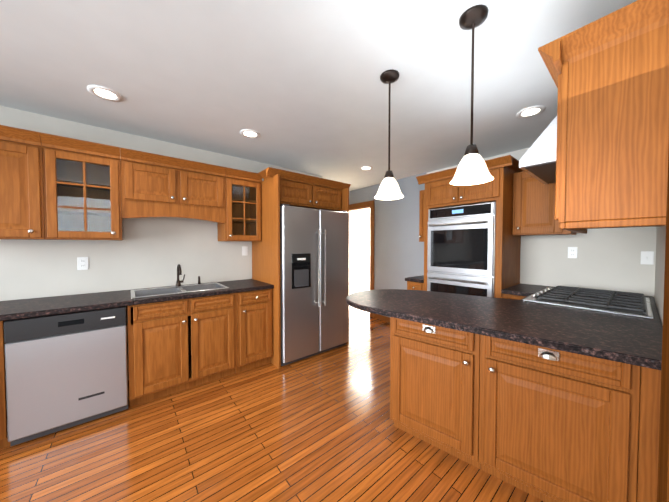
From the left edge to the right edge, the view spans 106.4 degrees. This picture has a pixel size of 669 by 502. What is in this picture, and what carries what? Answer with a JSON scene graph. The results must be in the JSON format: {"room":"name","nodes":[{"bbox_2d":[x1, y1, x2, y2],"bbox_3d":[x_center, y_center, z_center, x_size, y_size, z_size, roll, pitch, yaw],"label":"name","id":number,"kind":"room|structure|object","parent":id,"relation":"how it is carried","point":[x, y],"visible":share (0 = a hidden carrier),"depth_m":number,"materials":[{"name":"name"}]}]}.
{"room":"kitchen","nodes":[
{"label":"kitchen","id":0,"kind":"room"},
{"bbox_2d":[0,106,321,379],"bbox_3d":[-2.876,0.059,2.832,5.620,2.440,1.620,-1,2,-39],"label":"wall","id":1,"kind":"structure","parent":0,"point":[149,252],"depth_m":2.47,"materials":[{"name":"paint"}]},
{"bbox_2d":[0,125,48,239],"bbox_3d":[-2.533,-0.479,1.792,0.633,0.783,0.391,-1,2,-39],"label":"upper cabinet","id":2,"kind":"object","parent":1,"relation":"attached to","point":[21,190],"visible":0.88,"depth_m":1.82,"materials":[{"name":"brown wood"}]},
{"bbox_2d":[39,132,122,239],"bbox_3d":[-2.115,-0.487,2.137,0.448,0.783,0.391,-1,2,-39],"label":"upper cabinet","id":3,"kind":"object","parent":1,"relation":"attached to","point":[82,188],"visible":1,"depth_m":2.10,"materials":[{"name":"brown wood"}]},
{"bbox_2d":[77,257,88,269],"bbox_3d":[-2.280,0.113,2.268,0.072,0.116,0.008,-1,2,-39],"label":"outlet","id":4,"kind":"object","parent":1,"relation":"attached to","point":[82,263],"visible":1,"depth_m":2.27,"materials":[{"name":"white plastic"}]},
{"bbox_2d":[120,147,226,222],"bbox_3d":[-1.607,-0.594,2.553,0.863,0.590,0.391,-1,2,-39],"label":"upper cabinet","id":5,"kind":"object","parent":1,"relation":"attached to","point":[154,185],"visible":1,"depth_m":2.40,"materials":[{"name":"brown wood"}]},
{"bbox_2d":[217,168,262,241],"bbox_3d":[-1.114,-0.508,2.962,0.412,0.783,0.391,-1,2,-39],"label":"upper cabinet","id":6,"kind":"object","parent":1,"relation":"attached to","point":[242,205],"visible":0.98,"depth_m":2.91,"materials":[{"name":"brown wood"}]},
{"bbox_2d":[242,246,247,255],"bbox_3d":[-1.144,0.000,3.198,0.072,0.116,0.014,-1,2,-39],"label":"light switch","id":7,"kind":"object","parent":1,"relation":"attached to","point":[244,250],"visible":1,"depth_m":3.20,"materials":[{"name":"white plastic"}]},
{"bbox_2d":[0,282,543,501],"bbox_3d":[-0.153,1.294,3.474,10.600,0.060,6.900,-1,2,-39],"label":"floor","id":8,"kind":"structure","parent":0,"point":[320,427],"depth_m":1.65,"materials":[{"name":"brown wood"}]},
{"bbox_2d":[0,321,10,447],"bbox_3d":[-2.678,0.879,1.534,0.948,0.865,0.657,-1,2,-39],"label":"base cabinet","id":9,"kind":"object","parent":8,"relation":"on","point":[4,442],"visible":0.16,"depth_m":1.62,"materials":[{"name":"brown wood"}]},
{"bbox_2d":[0,279,273,320],"bbox_3d":[-1.961,0.411,2.122,2.817,0.039,0.645,-1,2,-39],"label":"countertop","id":10,"kind":"structure","parent":9,"relation":"on","point":[27,308],"depth_m":2.00,"materials":[{"name":"stone"}]},
{"bbox_2d":[131,282,228,298],"bbox_3d":[-1.518,0.474,2.484,0.780,0.198,0.460,-1,2,-39],"label":"sink","id":11,"kind":"object","parent":10,"relation":"in","point":[149,292],"visible":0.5,"depth_m":2.53,"materials":[{"name":"silver metal"}]},
{"bbox_2d":[175,264,200,285],"bbox_3d":[-1.531,0.252,2.644,0.243,0.236,0.190,-1,2,-39],"label":"faucet","id":12,"kind":"object","parent":10,"relation":"on","point":[178,281],"visible":1,"depth_m":2.63,"materials":[{"name":"brown metal"}]},
{"bbox_2d":[4,306,127,445],"bbox_3d":[-2.073,0.868,2.031,0.603,0.862,0.608,-1,2,-39],"label":"dishwasher","id":13,"kind":"object","parent":8,"relation":"on","point":[66,370],"visible":0.94,"depth_m":1.77,"materials":[{"name":"grey metal"}]},
{"bbox_2d":[127,290,237,406],"bbox_3d":[-1.502,0.855,2.502,0.861,0.865,0.657,-1,2,-39],"label":"base cabinet","id":14,"kind":"object","parent":8,"relation":"on","point":[174,346],"visible":1,"depth_m":2.23,"materials":[{"name":"brown wood"}]},
{"bbox_2d":[236,289,272,372],"bbox_3d":[-1.020,0.845,2.901,0.387,0.865,0.657,-1,2,-39],"label":"base cabinet","id":15,"kind":"object","parent":8,"relation":"on","point":[255,326],"visible":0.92,"depth_m":2.67,"materials":[{"name":"brown wood"}]},
{"bbox_2d":[252,167,350,368],"bbox_3d":[-0.440,0.180,3.308,1.190,2.175,0.742,-1,2,-39],"label":"surround","id":16,"kind":"object","parent":8,"relation":"on","point":[279,187],"visible":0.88,"depth_m":2.91,"materials":[{"name":"brown wood"}]},
{"bbox_2d":[280,204,347,365],"bbox_3d":[-0.402,0.372,3.266,0.964,1.793,0.808,-1,2,-39],"label":"refrigerator","id":17,"kind":"object","parent":8,"relation":"on","point":[314,277],"visible":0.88,"depth_m":2.93,"materials":[{"name":"grey metal"}]},
{"bbox_2d":[407,281,423,290],"bbox_3d":[1.266,0.831,3.454,0.641,0.865,0.255,-1,2,-39],"label":"base cabinet","id":18,"kind":"object","parent":8,"relation":"on","point":[414,285],"visible":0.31,"depth_m":3.26,"materials":[{"name":"brown wood"}]},
{"bbox_2d":[405,275,423,282],"bbox_3d":[1.270,0.378,3.460,0.627,0.039,0.274,-1,2,-39],"label":"countertop","id":19,"kind":"structure","parent":18,"relation":"on","point":[419,279],"depth_m":3.30,"materials":[{"name":"stone"}]},
{"bbox_2d":[390,317,477,467],"bbox_3d":[0.800,0.871,1.846,0.709,0.864,0.665,-1,2,-39],"label":"base cabinet","id":20,"kind":"object","parent":8,"relation":"on","point":[434,369],"depth_m":1.58,"materials":[{"name":"brown wood"}]},
{"bbox_2d":[416,155,522,297],"bbox_3d":[1.598,0.175,2.990,0.714,2.200,1.002,-1,2,-39],"label":"tall cabinet","id":21,"kind":"object","parent":8,"relation":"on","point":[472,244],"visible":0.58,"depth_m":2.70,"materials":[{"name":"brown wood"}]},
{"bbox_2d":[502,293,525,299],"bbox_3d":[2.196,0.860,2.327,0.641,0.865,0.951,-1,2,-39],"label":"base cabinet","id":22,"kind":"object","parent":8,"relation":"on","point":[509,296],"visible":0.06,"depth_m":2.44,"materials":[{"name":"brown wood"}]},
{"bbox_2d":[478,334,660,501],"bbox_3d":[1.260,0.881,1.452,0.747,0.864,0.750,-1,2,-39],"label":"base cabinet","id":23,"kind":"object","parent":8,"relation":"on","point":[544,424],"depth_m":1.19,"materials":[{"name":"brown wood"}]},
{"bbox_2d":[346,283,662,369],"bbox_3d":[1.346,0.411,2.152,2.175,0.039,1.782,-1,2,-39],"label":"countertop","id":24,"kind":"structure","parent":23,"relation":"on","point":[631,340],"depth_m":1.47,"materials":[{"name":"stone"}]},
{"bbox_2d":[523,286,653,318],"bbox_3d":[2.030,0.371,2.014,0.860,0.045,0.645,-1,2,-39],"label":"cooktop","id":25,"kind":"object","parent":24,"relation":"in","point":[627,303],"visible":1,"depth_m":1.87,"materials":[{"name":"silver metal"}]},
{"bbox_2d":[0,0,636,213],"bbox_3d":[-0.153,-1.216,3.412,10.600,0.080,6.900,-1,2,-39],"label":"ceiling","id":26,"kind":"structure","parent":0,"point":[298,85],"depth_m":1.59,"materials":[{"name":"paint"}]},
{"bbox_2d":[87,85,122,101],"bbox_3d":[-1.650,-1.131,1.803,0.190,0.009,0.190,-1,2,-39],"label":"recessed light","id":27,"kind":"object","parent":26,"relation":"in","point":[104,93],"visible":1,"depth_m":1.80,"materials":[{"name":"white plastic"}]},
{"bbox_2d":[240,129,259,137],"bbox_3d":[-0.827,-1.147,2.455,0.190,0.009,0.190,-1,2,-39],"label":"recessed light","id":28,"kind":"object","parent":26,"relation":"in","point":[248,133],"visible":1,"depth_m":2.44,"materials":[{"name":"white plastic"}]},
{"bbox_2d":[359,166,372,169],"bbox_3d":[0.450,-1.174,3.547,0.190,0.009,0.190,-1,2,-39],"label":"recessed light","id":29,"kind":"object","parent":26,"relation":"in","point":[366,168],"visible":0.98,"depth_m":3.55,"materials":[{"name":"white plastic"}]},
{"bbox_2d":[375,69,403,199],"bbox_3d":[0.356,-0.741,1.627,0.188,0.779,0.188,-1,2,-39],"label":"pendant light","id":30,"kind":"object","parent":26,"relation":"hanging from","point":[389,188],"visible":1,"depth_m":1.60,"materials":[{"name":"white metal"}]},
{"bbox_2d":[450,5,493,184],"bbox_3d":[0.664,-0.730,1.206,0.188,0.779,0.188,-1,2,-39],"label":"pendant light","id":31,"kind":"object","parent":26,"relation":"hanging from","point":[472,168],"visible":1,"depth_m":1.19,"materials":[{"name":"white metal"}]},
{"bbox_2d":[516,105,545,117],"bbox_3d":[1.606,-1.137,2.051,0.190,0.009,0.190,-1,2,-39],"label":"recessed light","id":32,"kind":"object","parent":26,"relation":"in","point":[531,111],"visible":1,"depth_m":2.04,"materials":[{"name":"white plastic"}]},
{"bbox_2d":[349,212,369,281],"bbox_3d":[0.273,-0.074,8.199,3.630,2.440,0.100,-1,2,-39],"label":"wall","id":33,"kind":"structure","parent":0,"point":[359,246],"depth_m":8.60,"materials":[{"name":"white paint"}]},
{"bbox_2d":[349,280,369,284],"bbox_3d":[0.309,1.096,8.185,3.630,0.100,0.015,-1,2,-39],"label":"baseboard","id":34,"kind":"structure","parent":33,"relation":"attached to","point":[359,282],"depth_m":8.62,"materials":[{"name":"white plastic"}]},
{"bbox_2d":[349,148,656,316],"bbox_3d":[1.275,0.029,4.037,0.120,2.440,5.040,-1,2,-39],"label":"wall","id":35,"kind":"structure","parent":0,"point":[608,259],"depth_m":2.72,"materials":[{"name":"paint"}]},
{"bbox_2d":[349,200,374,317],"bbox_3d":[0.431,0.141,5.049,0.140,2.165,1.080,-1,2,-39],"label":"trim","id":36,"kind":"structure","parent":35,"relation":"attached to","point":[361,206],"depth_m":4.63,"materials":[{"name":"brown wood"}]},
{"bbox_2d":[374,314,389,321],"bbox_3d":[1.067,1.200,4.214,0.014,0.090,1.053,-1,2,-39],"label":"baseboard","id":37,"kind":"structure","parent":35,"relation":"attached to","point":[382,317],"depth_m":4.46,"materials":[{"name":"brown wood"}]},
{"bbox_2d":[419,190,424,241],"bbox_3d":[1.377,-0.489,3.513,0.367,0.718,0.255,-1,2,-39],"label":"upper cabinet","id":38,"kind":"object","parent":35,"relation":"attached to","point":[421,212],"visible":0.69,"depth_m":3.48,"materials":[{"name":"brown wood"}]},
{"bbox_2d":[512,171,575,235],"bbox_3d":[2.151,-0.496,2.575,0.367,0.658,0.460,-1,2,-39],"label":"upper cabinet","id":39,"kind":"object","parent":35,"relation":"attached to","point":[533,206],"visible":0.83,"depth_m":2.52,"materials":[{"name":"brown wood"}]},
{"bbox_2d":[568,247,577,257],"bbox_3d":[2.422,0.016,2.545,0.008,0.116,0.072,-1,2,-39],"label":"outlet","id":40,"kind":"object","parent":35,"relation":"attached to","point":[572,252],"visible":1,"depth_m":2.54,"materials":[{"name":"white plastic"}]},
{"bbox_2d":[640,251,653,264],"bbox_3d":[2.722,0.060,2.178,0.014,0.116,0.072,-1,2,-39],"label":"light switch","id":41,"kind":"object","parent":35,"relation":"attached to","point":[647,257],"visible":1,"depth_m":2.18,"materials":[{"name":"white plastic"}]},
{"bbox_2d":[654,226,665,325],"bbox_3d":[1.668,0.100,1.173,2.920,2.440,0.120,-1,2,-39],"label":"wall","id":42,"kind":"structure","parent":0,"point":[660,265],"depth_m":1.67,"materials":[{"name":"paint"}]},
{"bbox_2d":[519,116,556,183],"bbox_3d":[1.951,-0.884,1.909,0.825,0.500,0.688,-1,2,-39],"label":"range hood","id":43,"kind":"object","parent":42,"relation":"attached to","point":[537,160],"visible":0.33,"depth_m":1.83,"materials":[{"name":"silver metal"}]},
{"bbox_2d":[538,0,668,233],"bbox_3d":[1.377,-0.513,1.259,0.849,0.818,0.400,-1,2,-39],"label":"upper cabinet","id":44,"kind":"object","parent":42,"relation":"attached to","point":[609,73],"visible":1,"depth_m":1.01,"materials":[{"name":"brown wood"}]},
{"bbox_2d":[657,151,668,501],"bbox_3d":[0.460,0.124,0.226,0.150,2.440,0.194,-1,2,-39],"label":"door frame","id":45,"kind":"structure","parent":42,"relation":"attached to","point":[663,479],"depth_m":0.31,"materials":[{"name":"brown wood"}]}
]}

